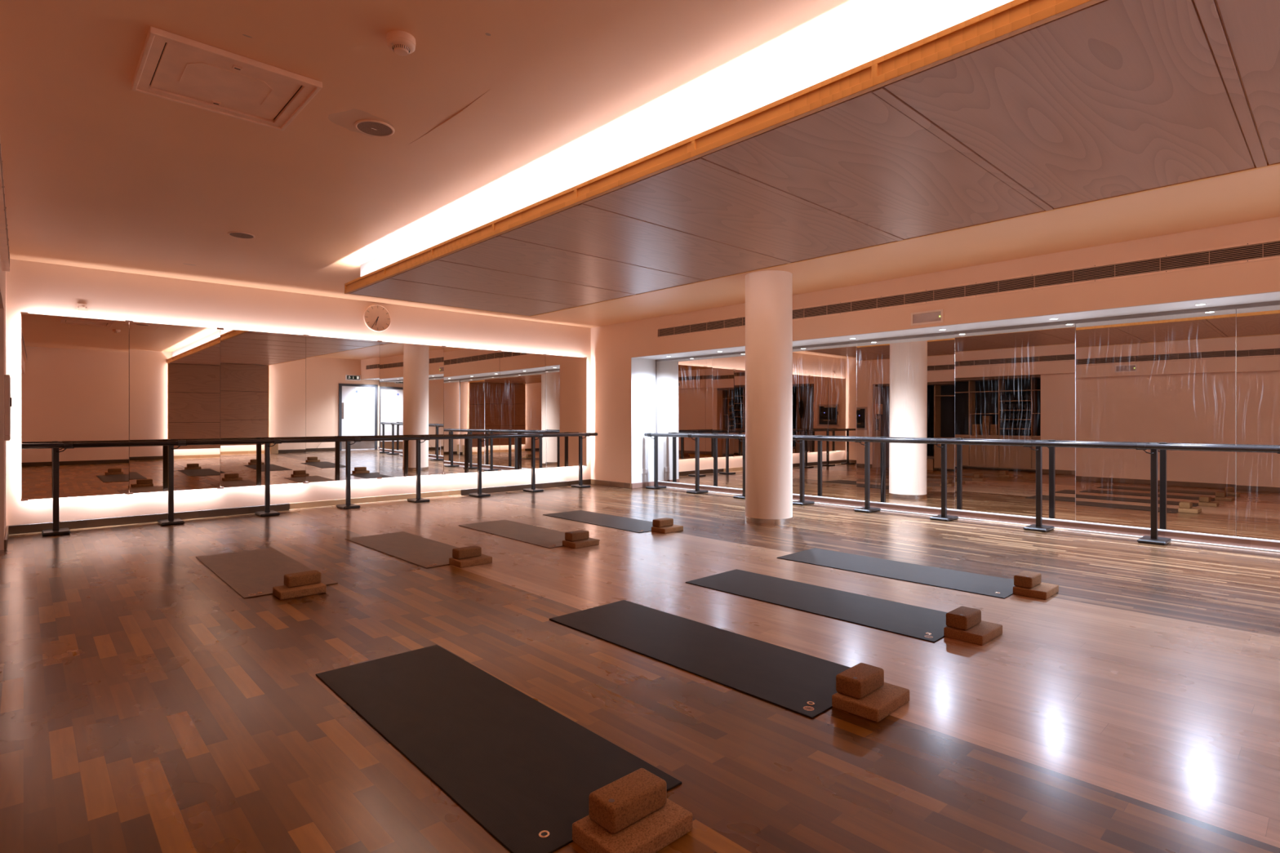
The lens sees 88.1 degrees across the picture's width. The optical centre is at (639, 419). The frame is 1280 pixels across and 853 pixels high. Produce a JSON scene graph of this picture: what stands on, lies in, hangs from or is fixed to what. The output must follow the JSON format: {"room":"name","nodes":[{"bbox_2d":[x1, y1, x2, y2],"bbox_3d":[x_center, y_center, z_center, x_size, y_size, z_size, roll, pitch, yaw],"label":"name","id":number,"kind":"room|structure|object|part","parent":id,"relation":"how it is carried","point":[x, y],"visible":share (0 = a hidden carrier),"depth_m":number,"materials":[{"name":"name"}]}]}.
{"room":"exercise studio","nodes":[
{"label":"exercise studio","id":0,"kind":"room"},
{"bbox_2d":[0,271,6,550],"bbox_3d":[-6.583,-0.237,6.161,0.970,2.880,1.110,0,0,-43],"label":"wall","id":1,"kind":"structure","parent":0,"point":[2,311],"depth_m":6.08,"materials":[{"name":"paint"}]},
{"bbox_2d":[0,256,4,308],"bbox_3d":[-2.408,-1.351,1.680,0.970,0.660,11.140,0,0,-43],"label":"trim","id":2,"kind":"structure","parent":1,"relation":"attached to","point":[2,273],"depth_m":5.59,"materials":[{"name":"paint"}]},
{"bbox_2d":[0,139,9,271],"bbox_3d":[-2.016,-1.361,2.005,0.046,0.164,10.124,0,0,-43],"label":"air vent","id":3,"kind":"object","parent":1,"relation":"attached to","point":[4,241],"visible":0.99,"depth_m":4.54,"materials":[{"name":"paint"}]},
{"bbox_2d":[4,525,8,549],"bbox_3d":[-6.214,1.157,6.491,0.018,0.092,1.092,0,0,-43],"label":"baseboard","id":4,"kind":"structure","parent":1,"relation":"attached to","point":[6,533],"depth_m":6.26,"materials":[{"name":"wood"}]},
{"bbox_2d":[4,374,11,440],"bbox_3d":[-6.150,-0.107,6.441,0.045,0.620,0.640,0,0,-43],"label":"hatch","id":5,"kind":"object","parent":1,"relation":"attached to","point":[7,399],"visible":1,"depth_m":6.21,"materials":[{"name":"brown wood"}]},
{"bbox_2d":[5,258,591,525],"bbox_3d":[-3.836,-0.240,9.616,9.700,2.880,0.200,0,0,-43],"label":"wall","id":6,"kind":"structure","parent":0,"point":[31,286],"depth_m":8.36,"materials":[{"name":"paint"}]},
{"bbox_2d":[20,311,133,501],"bbox_3d":[-6.160,-0.133,7.269,0.939,1.983,0.066,0,0,-43],"label":"wall mirror","id":7,"kind":"object","parent":6,"relation":"attached to","point":[75,371],"visible":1,"depth_m":7.22,"materials":[{"name":"clear glass"}]},
{"bbox_2d":[76,302,87,311],"bbox_3d":[-6.158,-1.235,7.306,0.086,0.085,0.015,0,0,-43],"label":"wall plate","id":8,"kind":"object","parent":6,"relation":"attached to","point":[80,307],"visible":1,"depth_m":7.30,"materials":[{"name":"white plastic"}]},
{"bbox_2d":[128,321,223,493],"bbox_3d":[-5.502,-0.134,7.881,0.928,1.983,0.066,0,0,-42],"label":"wall mirror","id":9,"kind":"object","parent":6,"relation":"attached to","point":[175,370],"visible":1,"depth_m":7.84,"materials":[{"name":"clear glass"}]},
{"bbox_2d":[220,328,309,487],"bbox_3d":[-4.817,-0.134,8.520,1.014,1.983,0.067,0,0,-42],"label":"wall mirror","id":10,"kind":"object","parent":6,"relation":"attached to","point":[263,375],"visible":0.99,"depth_m":8.45,"materials":[{"name":"clear glass"}]},
{"bbox_2d":[8,479,591,534],"bbox_3d":[-3.749,1.154,9.547,7.790,0.092,0.018,0,0,-43],"label":"baseboard","id":11,"kind":"structure","parent":6,"relation":"attached to","point":[76,524],"depth_m":8.39,"materials":[{"name":"wood"}]},
{"bbox_2d":[305,335,382,482],"bbox_3d":[-4.100,-0.135,9.188,1.018,1.983,0.066,0,1,-42],"label":"wall mirror","id":12,"kind":"object","parent":6,"relation":"attached to","point":[343,375],"visible":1,"depth_m":9.13,"materials":[{"name":"clear glass"}]},
{"bbox_2d":[288,494,461,510],"bbox_3d":[-3.715,1.194,9.557,2.475,0.012,0.018,0,0,-43],"label":"trim","id":13,"kind":"structure","parent":6,"relation":"attached to","point":[457,495],"depth_m":9.44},
{"bbox_2d":[363,304,391,331],"bbox_3d":[-3.774,-1.455,9.516,0.390,0.390,0.034,0,0,-43],"label":"wall clock","id":14,"kind":"object","parent":6,"relation":"attached to","point":[376,317],"visible":1,"depth_m":9.50,"materials":[{"name":"white plastic"}]},
{"bbox_2d":[379,341,446,478],"bbox_3d":[-3.380,-0.136,9.859,1.020,1.983,0.066,0,0,-43],"label":"wall mirror","id":15,"kind":"object","parent":6,"relation":"attached to","point":[411,375],"visible":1,"depth_m":9.80,"materials":[{"name":"clear glass"}]},
{"bbox_2d":[443,346,502,474],"bbox_3d":[-2.661,-0.136,10.530,1.017,1.983,0.067,0,0,-43],"label":"wall mirror","id":16,"kind":"object","parent":6,"relation":"attached to","point":[471,406],"visible":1,"depth_m":10.48,"materials":[{"name":"clear glass"}]},
{"bbox_2d":[499,351,547,471],"bbox_3d":[-1.971,-0.137,11.172,0.937,1.983,0.066,0,0,-43],"label":"wall mirror","id":17,"kind":"object","parent":6,"relation":"attached to","point":[522,375],"visible":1,"depth_m":11.11,"materials":[{"name":"clear glass"}]},
{"bbox_2d":[545,354,586,467],"bbox_3d":[-1.322,-0.138,11.778,0.909,1.983,0.066,0,0,-43],"label":"wall mirror","id":18,"kind":"object","parent":6,"relation":"attached to","point":[566,376],"visible":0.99,"depth_m":11.74,"materials":[{"name":"clear glass"}]},
{"bbox_2d":[591,321,631,483],"bbox_3d":[-0.186,-0.243,12.124,0.940,2.880,1.108,0,0,-43],"label":"wall","id":19,"kind":"structure","parent":0,"point":[611,344],"depth_m":11.79,"materials":[{"name":"paint"}]},
{"bbox_2d":[591,479,631,488],"bbox_3d":[-0.529,1.151,11.791,0.018,0.092,1.090,0,0,-43],"label":"baseboard","id":20,"kind":"structure","parent":19,"relation":"attached to","point":[616,484],"depth_m":11.76,"materials":[{"name":"wood"}]},
{"bbox_2d":[631,357,655,488],"bbox_3d":[0.084,0.070,11.614,0.640,2.254,0.006,0,0,-43],"label":"wall","id":21,"kind":"structure","parent":19,"relation":"attached to","point":[642,371],"depth_m":11.58,"materials":[{"name":"paint"}]},
{"bbox_2d":[631,481,653,488],"bbox_3d":[0.068,1.151,11.583,0.572,0.092,0.016,0,0,-43],"label":"baseboard","id":22,"kind":"structure","parent":21,"relation":"attached to","point":[639,485],"depth_m":11.54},
{"bbox_2d":[641,468,647,474],"bbox_3d":[0.081,0.911,11.597,0.146,0.086,0.013,0,0,-43],"label":"double socket","id":23,"kind":"object","parent":19,"relation":"attached to","point":[643,470],"visible":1,"depth_m":11.59,"materials":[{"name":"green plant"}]},
{"bbox_2d":[655,361,657,432],"bbox_3d":[0.308,0.032,11.802,0.056,2.128,0.024,0,0,-43],"label":"trim","id":24,"kind":"structure","parent":19,"relation":"attached to","point":[655,362],"depth_m":11.79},
{"bbox_2d":[911,309,943,325],"bbox_3d":[3.321,-1.177,7.662,0.012,0.150,0.370,0,0,-43],"label":"emergency light","id":25,"kind":"object","parent":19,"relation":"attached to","point":[930,317],"visible":1,"depth_m":7.66,"materials":[{"name":"white"}]},
{"bbox_2d":[913,311,941,323],"bbox_3d":[3.324,-1.177,7.665,0.003,0.106,0.326,0,0,-43],"label":"diffuser","id":26,"kind":"object","parent":25,"relation":"attached to","point":[925,317],"depth_m":7.66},
{"bbox_2d":[631,216,1279,357],"bbox_3d":[3.989,-1.377,7.643,0.940,0.620,11.142,0,0,-43],"label":"wall","id":27,"kind":"structure","parent":19,"relation":"attached to","point":[1263,276],"depth_m":6.88,"materials":[{"name":"paint"}]},
{"bbox_2d":[633,290,1279,359],"bbox_3d":[3.879,-1.064,7.541,0.640,0.006,11.142,0,0,-43],"label":"trim","id":28,"kind":"structure","parent":19,"relation":"attached to","point":[1273,295],"depth_m":7.11,"materials":[{"name":"paint"}]},
{"bbox_2d":[657,237,1279,337],"bbox_3d":[3.696,-1.422,7.256,0.016,0.168,10.019,0,0,-43],"label":"air vent","id":29,"kind":"object","parent":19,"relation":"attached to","point":[1264,250],"visible":0.93,"depth_m":6.83,"materials":[{"name":"metal"}]},
{"bbox_2d":[657,480,1279,552],"bbox_3d":[4.091,1.100,7.732,0.074,0.015,11.136,0,0,-43],"label":"trim","id":30,"kind":"structure","parent":19,"relation":"attached to","point":[1068,521],"depth_m":7.38,"materials":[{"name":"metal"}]},
{"bbox_2d":[656,356,712,485],"bbox_3d":[0.747,0.032,11.304,0.010,2.128,1.301,0,0,-43],"label":"mirror","id":31,"kind":"object","parent":30,"relation":"on","point":[684,386],"visible":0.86,"depth_m":11.29,"materials":[{"name":"clear glass"}]},
{"bbox_2d":[712,353,745,488],"bbox_3d":[1.627,0.031,10.360,0.007,2.128,1.277,0,0,-43],"label":"mirror","id":32,"kind":"object","parent":30,"relation":"on","point":[728,371],"visible":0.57,"depth_m":10.59,"materials":[{"name":"clear glass"}]},
{"bbox_2d":[792,343,857,499],"bbox_3d":[2.499,0.030,9.424,0.009,2.128,1.278,0,0,-43],"label":"mirror","id":33,"kind":"object","parent":30,"relation":"on","point":[824,377],"visible":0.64,"depth_m":9.30,"materials":[{"name":"clear glass"}]},
{"bbox_2d":[856,334,955,509],"bbox_3d":[3.374,0.029,8.485,0.021,2.128,1.286,0,0,-43],"label":"mirror","id":34,"kind":"object","parent":30,"relation":"on","point":[905,388],"visible":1,"depth_m":8.44,"materials":[{"name":"clear glass"}]},
{"bbox_2d":[955,323,1075,520],"bbox_3d":[4.241,0.028,7.554,0.008,2.128,1.255,0,0,-43],"label":"mirror","id":35,"kind":"object","parent":30,"relation":"on","point":[1020,384],"visible":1,"depth_m":7.51,"materials":[{"name":"clear glass"}]},
{"bbox_2d":[1075,308,1235,536],"bbox_3d":[5.107,0.028,6.625,0.016,2.128,1.281,0,0,-43],"label":"mirror","id":36,"kind":"object","parent":30,"relation":"on","point":[1171,379],"visible":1,"depth_m":6.57,"materials":[{"name":"clear glass"}]},
{"bbox_2d":[1235,304,1279,541],"bbox_3d":[5.982,0.027,5.686,0.016,2.128,1.281,0,0,-43],"label":"mirror","id":37,"kind":"object","parent":30,"relation":"on","point":[1257,328],"visible":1,"depth_m":6.04,"materials":[{"name":"clear glass"}]},
{"bbox_2d":[0,484,1279,852],"bbox_3d":[0.444,1.256,5.026,9.700,0.120,12.750,0,0,-43],"label":"floor","id":38,"kind":"structure","parent":0,"point":[148,704],"depth_m":3.02,"materials":[{"name":"wood"}]},
{"bbox_2d":[195,547,337,598],"bbox_3d":[-3.031,1.196,5.286,0.600,0.008,1.800,0,0,-42],"label":"yoga mat","id":39,"kind":"object","parent":38,"relation":"on","point":[249,573],"visible":0.7,"depth_m":5.26,"materials":[{"name":"rubber"}]},
{"bbox_2d":[272,582,326,599],"bbox_3d":[-2.340,1.173,4.551,0.290,0.052,0.204,0,0,-42],"label":"cork slab","id":40,"kind":"object","parent":38,"relation":"on","point":[282,592],"visible":0.88,"depth_m":4.49,"materials":[{"name":"wood"}]},
{"bbox_2d":[284,569,321,587],"bbox_3d":[-2.345,1.108,4.600,0.216,0.076,0.114,0,0,-42],"label":"block","id":41,"kind":"object","parent":40,"relation":"on","point":[310,577],"visible":1,"depth_m":4.56,"materials":[{"name":"wood"}]},
{"bbox_2d":[22,432,597,536],"bbox_3d":[-3.576,0.721,9.352,7.542,0.959,0.310,0,0,-43],"label":"ballet barre","id":42,"kind":"object","parent":38,"relation":"on","point":[56,531],"visible":1,"depth_m":8.31,"materials":[{"name":"metal"}]},
{"bbox_3d":[-6.142,1.186,6.960,0.220,0.034,0.310,0,0,-43],"label":"foot plate","id":43,"kind":"part","parent":42,"relation":"part of","materials":[{"name":"metal"}]},
{"bbox_3d":[-6.143,0.718,6.960,0.050,0.909,0.050,0,0,-43],"label":"post","id":44,"kind":"part","parent":42,"relation":"part of","materials":[{"name":"metal"}]},
{"bbox_3d":[-5.415,0.718,7.638,0.050,0.909,0.050,0,0,-43],"label":"post","id":45,"kind":"part","parent":42,"relation":"part of","materials":[{"name":"metal"}]},
{"bbox_3d":[-5.414,1.185,7.638,0.220,0.034,0.310,0,0,-43],"label":"foot plate","id":46,"kind":"part","parent":42,"relation":"part of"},
{"bbox_3d":[-4.685,0.717,8.319,0.050,0.909,0.050,0,0,-43],"label":"post","id":47,"kind":"part","parent":42,"relation":"part of","materials":[{"name":"metal"}]},
{"bbox_3d":[-4.684,1.184,8.319,0.220,0.034,0.310,0,0,-43],"label":"foot plate","id":48,"kind":"part","parent":42,"relation":"part of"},
{"bbox_3d":[-3.533,0.273,9.304,7.542,0.057,0.057,0,0,-43],"label":"handrail","id":49,"kind":"part","parent":42,"relation":"part of","materials":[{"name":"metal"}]},
{"bbox_3d":[-3.965,0.716,8.990,0.050,0.909,0.050,0,0,-43],"label":"post","id":50,"kind":"part","parent":42,"relation":"part of","materials":[{"name":"metal"}]},
{"bbox_3d":[-3.964,1.184,8.990,0.220,0.034,0.310,0,0,-43],"label":"foot plate","id":51,"kind":"part","parent":42,"relation":"part of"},
{"bbox_3d":[-3.238,0.715,9.667,0.050,0.909,0.050,0,0,-43],"label":"post","id":52,"kind":"part","parent":42,"relation":"part of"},
{"bbox_3d":[-3.237,1.183,9.667,0.220,0.034,0.310,0,0,-43],"label":"foot plate","id":53,"kind":"part","parent":42,"relation":"part of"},
{"bbox_3d":[-2.508,0.715,10.348,0.050,0.909,0.050,0,0,-43],"label":"post","id":54,"kind":"part","parent":42,"relation":"part of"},
{"bbox_3d":[-2.507,1.182,10.348,0.220,0.034,0.310,0,0,-43],"label":"foot plate","id":55,"kind":"part","parent":42,"relation":"part of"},
{"bbox_3d":[-1.779,0.714,11.027,0.050,0.909,0.050,0,0,-43],"label":"post","id":56,"kind":"part","parent":42,"relation":"part of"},
{"bbox_3d":[-1.778,1.181,11.027,0.220,0.034,0.310,0,0,-43],"label":"foot plate","id":57,"kind":"part","parent":42,"relation":"part of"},
{"bbox_3d":[-1.051,1.181,11.705,0.220,0.034,0.310,0,0,-43],"label":"foot plate","id":58,"kind":"part","parent":42,"relation":"part of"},
{"bbox_3d":[-1.051,0.713,11.705,0.050,0.909,0.050,0,0,-43],"label":"post","id":59,"kind":"part","parent":42,"relation":"part of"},
{"bbox_2d":[345,531,457,568],"bbox_3d":[-2.114,1.195,6.169,0.600,0.008,1.800,0,0,-43],"label":"yoga mat","id":60,"kind":"object","parent":38,"relation":"on","point":[425,553],"visible":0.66,"depth_m":6.16,"materials":[{"name":"rubber"}]},
{"bbox_2d":[448,554,492,568],"bbox_3d":[-1.405,1.172,5.490,0.290,0.052,0.204,0,0,-43],"label":"cork slab","id":61,"kind":"object","parent":38,"relation":"on","point":[482,559],"visible":0.91,"depth_m":5.42,"materials":[{"name":"wood"}]},
{"bbox_2d":[452,545,481,559],"bbox_3d":[-1.439,1.107,5.506,0.216,0.076,0.114,0,0,-43],"label":"block","id":62,"kind":"object","parent":61,"relation":"on","point":[462,553],"visible":1,"depth_m":5.46,"materials":[{"name":"wood"}]},
{"bbox_2d":[315,644,681,852],"bbox_3d":[-0.690,1.193,2.635,0.600,0.008,1.800,0,0,-42],"label":"yoga mat","id":63,"kind":"object","parent":38,"relation":"on","point":[523,770],"visible":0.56,"depth_m":2.43,"materials":[{"name":"rubber"}]},
{"bbox_2d":[458,520,599,548],"bbox_3d":[-1.220,1.194,6.992,0.600,0.008,1.800,0,0,-42],"label":"yoga mat","id":64,"kind":"object","parent":38,"relation":"on","point":[540,536],"visible":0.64,"depth_m":6.99,"materials":[{"name":"rubber"}]},
{"bbox_2d":[562,537,599,548],"bbox_3d":[-0.561,1.171,6.277,0.290,0.052,0.204,0,0,-44],"label":"cork slab","id":65,"kind":"object","parent":38,"relation":"on","point":[590,541],"visible":0.84,"depth_m":6.20,"materials":[{"name":"wood"}]},
{"bbox_2d":[564,529,589,541],"bbox_3d":[-0.598,1.107,6.290,0.216,0.076,0.114,0,0,-43],"label":"block","id":66,"kind":"object","parent":65,"relation":"on","point":[580,535],"visible":1,"depth_m":6.24,"materials":[{"name":"wood"}]},
{"bbox_2d":[542,510,653,533],"bbox_3d":[-0.389,1.193,7.814,0.600,0.008,1.800,0,0,-42],"label":"yoga mat","id":67,"kind":"object","parent":38,"relation":"on","point":[633,525],"visible":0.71,"depth_m":7.79,"materials":[{"name":"rubber"}]},
{"bbox_2d":[572,798,692,852],"bbox_3d":[-0.020,1.171,1.901,0.290,0.052,0.204,0,0,-43],"label":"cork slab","id":68,"kind":"object","parent":38,"relation":"on","point":[666,824],"visible":0.68,"depth_m":1.84,"materials":[{"name":"wood"}]},
{"bbox_2d":[588,768,666,834],"bbox_3d":[-0.034,1.106,1.927,0.216,0.077,0.114,0,0,-43],"label":"block","id":69,"kind":"object","parent":68,"relation":"on","point":[619,804],"visible":1,"depth_m":1.88,"materials":[{"name":"wood"}]},
{"bbox_2d":[651,524,683,533],"bbox_3d":[0.293,1.170,7.072,0.290,0.052,0.204,0,0,-44],"label":"cork slab","id":70,"kind":"object","parent":38,"relation":"on","point":[673,528],"visible":0.88,"depth_m":6.99,"materials":[{"name":"wood"}]},
{"bbox_2d":[653,517,673,527],"bbox_3d":[0.247,1.106,7.085,0.216,0.076,0.114,0,0,-44],"label":"block","id":71,"kind":"object","parent":70,"relation":"on","point":[665,522],"visible":1,"depth_m":7.03,"materials":[{"name":"wood"}]},
{"bbox_2d":[549,600,850,718],"bbox_3d":[0.291,1.192,3.503,0.600,0.008,1.800,0,0,-43],"label":"yoga mat","id":72,"kind":"object","parent":38,"relation":"on","point":[802,683],"visible":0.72,"depth_m":3.35,"materials":[{"name":"rubber"}]},
{"bbox_2d":[745,270,792,524],"bbox_3d":[1.509,-0.245,7.760,0.552,2.880,0.552,0,0,-43],"label":"round column","id":73,"kind":"structure","parent":38,"relation":"on","point":[768,293],"depth_m":7.53,"materials":[{"name":"paint"}]},
{"bbox_2d":[685,568,947,642],"bbox_3d":[1.169,1.191,4.395,0.600,0.008,1.800,0,0,-44],"label":"yoga mat","id":74,"kind":"object","parent":38,"relation":"on","point":[906,620],"visible":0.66,"depth_m":4.27,"materials":[{"name":"rubber"}]},
{"bbox_2d":[831,682,909,722],"bbox_3d":[0.969,1.170,2.775,0.290,0.052,0.204,0,0,-44],"label":"cork slab","id":75,"kind":"object","parent":38,"relation":"on","point":[879,704],"visible":0.77,"depth_m":2.70,"materials":[{"name":"wood"}]},
{"bbox_2d":[835,662,884,698],"bbox_3d":[0.933,1.105,2.802,0.216,0.076,0.114,0,0,-44],"label":"block","id":76,"kind":"object","parent":75,"relation":"on","point":[857,682],"visible":1,"depth_m":2.75,"materials":[{"name":"wood"}]},
{"bbox_2d":[777,547,1014,599],"bbox_3d":[2.016,1.191,5.254,0.600,0.008,1.800,0,0,-44],"label":"yoga mat","id":77,"kind":"object","parent":38,"relation":"on","point":[983,584],"visible":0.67,"depth_m":5.13,"materials":[{"name":"rubber"}]},
{"bbox_2d":[644,432,1279,545],"bbox_3d":[3.584,0.714,7.919,0.310,0.959,10.100,0,0,-43],"label":"ballet barre","id":78,"kind":"object","parent":38,"relation":"on","point":[1153,539],"visible":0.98,"depth_m":7.51,"materials":[{"name":"metal"}]},
{"bbox_3d":[0.277,0.712,11.467,0.050,0.909,0.050,0,0,-43],"label":"post","id":79,"kind":"part","parent":78,"relation":"part of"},
{"bbox_3d":[0.278,1.179,11.467,0.310,0.034,0.220,0,0,-43],"label":"foot plate","id":80,"kind":"part","parent":78,"relation":"part of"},
{"bbox_3d":[0.932,0.711,10.764,0.050,0.909,0.050,0,0,-43],"label":"post","id":81,"kind":"part","parent":78,"relation":"part of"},
{"bbox_3d":[0.932,1.179,10.764,0.310,0.034,0.220,0,0,-43],"label":"foot plate","id":82,"kind":"part","parent":78,"relation":"part of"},
{"bbox_3d":[1.593,1.178,10.055,0.310,0.034,0.220,0,0,-43],"label":"foot plate","id":83,"kind":"part","parent":78,"relation":"part of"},
{"bbox_3d":[1.593,0.711,10.055,0.050,0.909,0.050,0,0,-43],"label":"post","id":84,"kind":"part","parent":78,"relation":"part of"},
{"bbox_3d":[2.282,0.710,9.316,0.050,0.909,0.050,0,0,-43],"label":"post","id":85,"kind":"part","parent":78,"relation":"part of","materials":[{"name":"metal"}]},
{"bbox_3d":[2.282,1.177,9.316,0.310,0.034,0.220,0,0,-43],"label":"foot plate","id":86,"kind":"part","parent":78,"relation":"part of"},
{"bbox_3d":[2.952,0.709,8.596,0.050,0.909,0.050,0,0,-43],"label":"post","id":87,"kind":"part","parent":78,"relation":"part of","materials":[{"name":"metal"}]},
{"bbox_3d":[2.953,1.177,8.596,0.310,0.034,0.220,0,0,-43],"label":"foot plate","id":88,"kind":"part","parent":78,"relation":"part of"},
{"bbox_3d":[3.620,0.709,7.880,0.050,0.909,0.050,0,0,-43],"label":"post","id":89,"kind":"part","parent":78,"relation":"part of","materials":[{"name":"metal"}]},
{"bbox_3d":[3.620,1.176,7.880,0.310,0.034,0.220,0,0,-43],"label":"foot plate","id":90,"kind":"part","parent":78,"relation":"part of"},
{"bbox_3d":[3.536,0.266,7.874,0.057,0.057,10.100,0,0,-43],"label":"handrail","id":91,"kind":"part","parent":78,"relation":"part of","materials":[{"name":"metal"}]},
{"bbox_3d":[4.307,1.175,7.143,0.310,0.034,0.220,0,0,-43],"label":"foot plate","id":92,"kind":"part","parent":78,"relation":"part of","materials":[{"name":"metal"}]},
{"bbox_3d":[4.306,0.708,7.143,0.050,0.909,0.050,0,0,-43],"label":"post","id":93,"kind":"part","parent":78,"relation":"part of","materials":[{"name":"metal"}]},
{"bbox_3d":[4.985,0.707,6.415,0.050,0.909,0.050,0,0,-43],"label":"post","id":94,"kind":"part","parent":78,"relation":"part of","materials":[{"name":"metal"}]},
{"bbox_3d":[4.985,1.175,6.415,0.310,0.034,0.220,0,0,-43],"label":"foot plate","id":95,"kind":"part","parent":78,"relation":"part of","materials":[{"name":"metal"}]},
{"bbox_2d":[943,620,1002,645],"bbox_3d":[1.842,1.169,3.657,0.290,0.052,0.204,0,0,-42],"label":"cork slab","id":96,"kind":"object","parent":38,"relation":"on","point":[981,633],"visible":0.75,"depth_m":3.58,"materials":[{"name":"wood"}]},
{"bbox_2d":[946,606,981,630],"bbox_3d":[1.799,1.104,3.678,0.216,0.076,0.114,0,0,-43],"label":"block","id":97,"kind":"object","parent":96,"relation":"on","point":[964,618],"visible":1,"depth_m":3.62,"materials":[{"name":"wood"}]},
{"bbox_2d":[1013,582,1058,599],"bbox_3d":[2.715,1.168,4.539,0.290,0.052,0.204,0,0,-44],"label":"cork slab","id":98,"kind":"object","parent":38,"relation":"on","point":[1044,591],"visible":0.75,"depth_m":4.46,"materials":[{"name":"wood"}]},
{"bbox_2d":[1013,570,1041,588],"bbox_3d":[2.670,1.103,4.558,0.216,0.076,0.114,0,0,-43],"label":"block","id":99,"kind":"object","parent":98,"relation":"on","point":[1025,579],"visible":1,"depth_m":4.50,"materials":[{"name":"wood"}]},
{"bbox_2d":[0,0,1279,328],"bbox_3d":[0.441,-1.744,5.026,9.700,0.120,12.750,0,0,-43],"label":"ceiling","id":100,"kind":"structure","parent":0,"point":[100,173],"depth_m":3.88,"materials":[{"name":"paint"}]},
{"bbox_2d":[131,26,322,131],"bbox_3d":[-2.070,-1.666,3.312,0.696,0.030,0.681,0,0,-43],"label":"access hatch","id":101,"kind":"object","parent":100,"relation":"attached to","point":[172,67],"visible":1,"depth_m":3.28,"materials":[{"name":"white plastic"}]},
{"bbox_3d":[-2.070,-1.675,3.312,0.554,0.011,0.549,0,0,-43],"label":"door","id":102,"kind":"part","parent":101,"relation":"part of","materials":[{"name":"white plastic"}]},
{"bbox_2d":[227,231,255,239],"bbox_3d":[-3.633,-1.676,6.033,0.216,0.008,0.216,0,0,-43],"label":"ceiling speaker","id":103,"kind":"object","parent":100,"relation":"attached to","point":[236,234],"visible":1,"depth_m":6.03,"materials":[{"name":"white plastic"}]},
{"bbox_2d":[229,232,253,238],"bbox_3d":[-3.633,-1.677,6.033,0.194,0.004,0.194,0,0,-43],"label":"grille","id":104,"kind":"object","parent":103,"relation":"attached to","point":[240,235],"depth_m":6.03,"materials":[{"name":"metal"}]},
{"bbox_2d":[354,119,395,136],"bbox_3d":[-1.531,-1.678,3.821,0.216,0.008,0.216,0,0,-43],"label":"ceiling speaker","id":105,"kind":"object","parent":100,"relation":"attached to","point":[368,126],"visible":1,"depth_m":3.81,"materials":[{"name":"white plastic"}]},
{"bbox_2d":[356,121,391,135],"bbox_3d":[-1.531,-1.679,3.821,0.194,0.004,0.194,0,0,-43],"label":"grille","id":106,"kind":"object","parent":105,"relation":"attached to","point":[371,128],"depth_m":3.82,"materials":[{"name":"metal"}]},
{"bbox_2d":[386,30,415,56],"bbox_3d":[-1.054,-1.649,2.922,0.122,0.066,0.122,0,0,-43],"label":"smoke detector","id":107,"kind":"object","parent":100,"relation":"attached to","point":[402,43],"visible":1,"depth_m":2.89,"materials":[{"name":"white plastic"}]},
{"bbox_2d":[408,91,487,144],"bbox_3d":[-1.082,-1.682,3.716,0.017,0.008,0.930,0,0,-44],"label":"trim","id":108,"kind":"structure","parent":100,"relation":"attached to","point":[486,91],"depth_m":3.68,"materials":[{"name":"paint"}]},
{"bbox_2d":[344,0,1279,316],"bbox_3d":[1.128,-1.532,4.347,2.424,0.304,10.219,0,0,-43],"label":"raft","id":109,"kind":"object","parent":100,"relation":"hanging from","point":[940,117],"visible":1,"depth_m":3.50,"materials":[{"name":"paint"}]},
{"bbox_3d":[-1.981,-1.387,7.712,2.369,0.012,1.039,0,0,-43],"label":"veneer panel","id":110,"kind":"part","parent":109,"relation":"part of","materials":[{"name":"wood"}]},
{"bbox_3d":[-1.258,-1.388,6.936,2.369,0.012,0.969,0,0,-43],"label":"veneer panel","id":111,"kind":"part","parent":109,"relation":"part of","materials":[{"name":"wood"}]},
{"bbox_3d":[-0.561,-1.389,6.188,2.369,0.012,0.964,0,0,-43],"label":"veneer panel","id":112,"kind":"part","parent":109,"relation":"part of","materials":[{"name":"wood"}]},
{"bbox_3d":[0.132,-1.389,5.444,2.369,0.012,0.959,0,0,-43],"label":"veneer panel","id":113,"kind":"part","parent":109,"relation":"part of","materials":[{"name":"wood"}]},
{"bbox_3d":[0.249,-1.479,3.529,0.018,0.024,10.219,0,0,-43],"label":"rail","id":114,"kind":"part","parent":109,"relation":"part of","materials":[{"name":"brown wood"}]},
{"bbox_3d":[0.824,-1.390,4.702,2.369,0.012,0.959,0,0,-43],"label":"veneer panel","id":115,"kind":"part","parent":109,"relation":"part of","materials":[{"name":"wood"}]},
{"bbox_3d":[1.516,-1.391,3.959,2.369,0.012,0.959,0,0,-43],"label":"veneer panel","id":116,"kind":"part","parent":109,"relation":"part of","materials":[{"name":"wood"}]},
{"bbox_3d":[2.003,-1.398,5.163,0.032,0.034,10.219,0,0,-43],"label":"rail","id":117,"kind":"part","parent":109,"relation":"part of","materials":[{"name":"brown wood"}]},
{"bbox_3d":[2.212,-1.392,3.213,2.369,0.012,0.969,0,0,-43],"label":"veneer panel","id":118,"kind":"part","parent":109,"relation":"part of","materials":[{"name":"wood"}]},
{"bbox_3d":[2.909,-1.392,2.465,2.369,0.012,0.964,0,0,-43],"label":"veneer panel","id":119,"kind":"part","parent":109,"relation":"part of","materials":[{"name":"wood"}]},
{"bbox_3d":[4.686,-0.248,0.472,9.700,2.880,0.300,0,0,-43],"label":"wall","id":120,"kind":"structure","parent":0,"visible":0},
{"bbox_2d":[655,300,1279,361],"bbox_3d":[4.092,-1.044,7.735,0.063,0.034,11.136,0,0,-43],"label":"trim","id":121,"kind":"structure","parent":120,"relation":"attached to","point":[1277,302],"depth_m":7.34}
]}

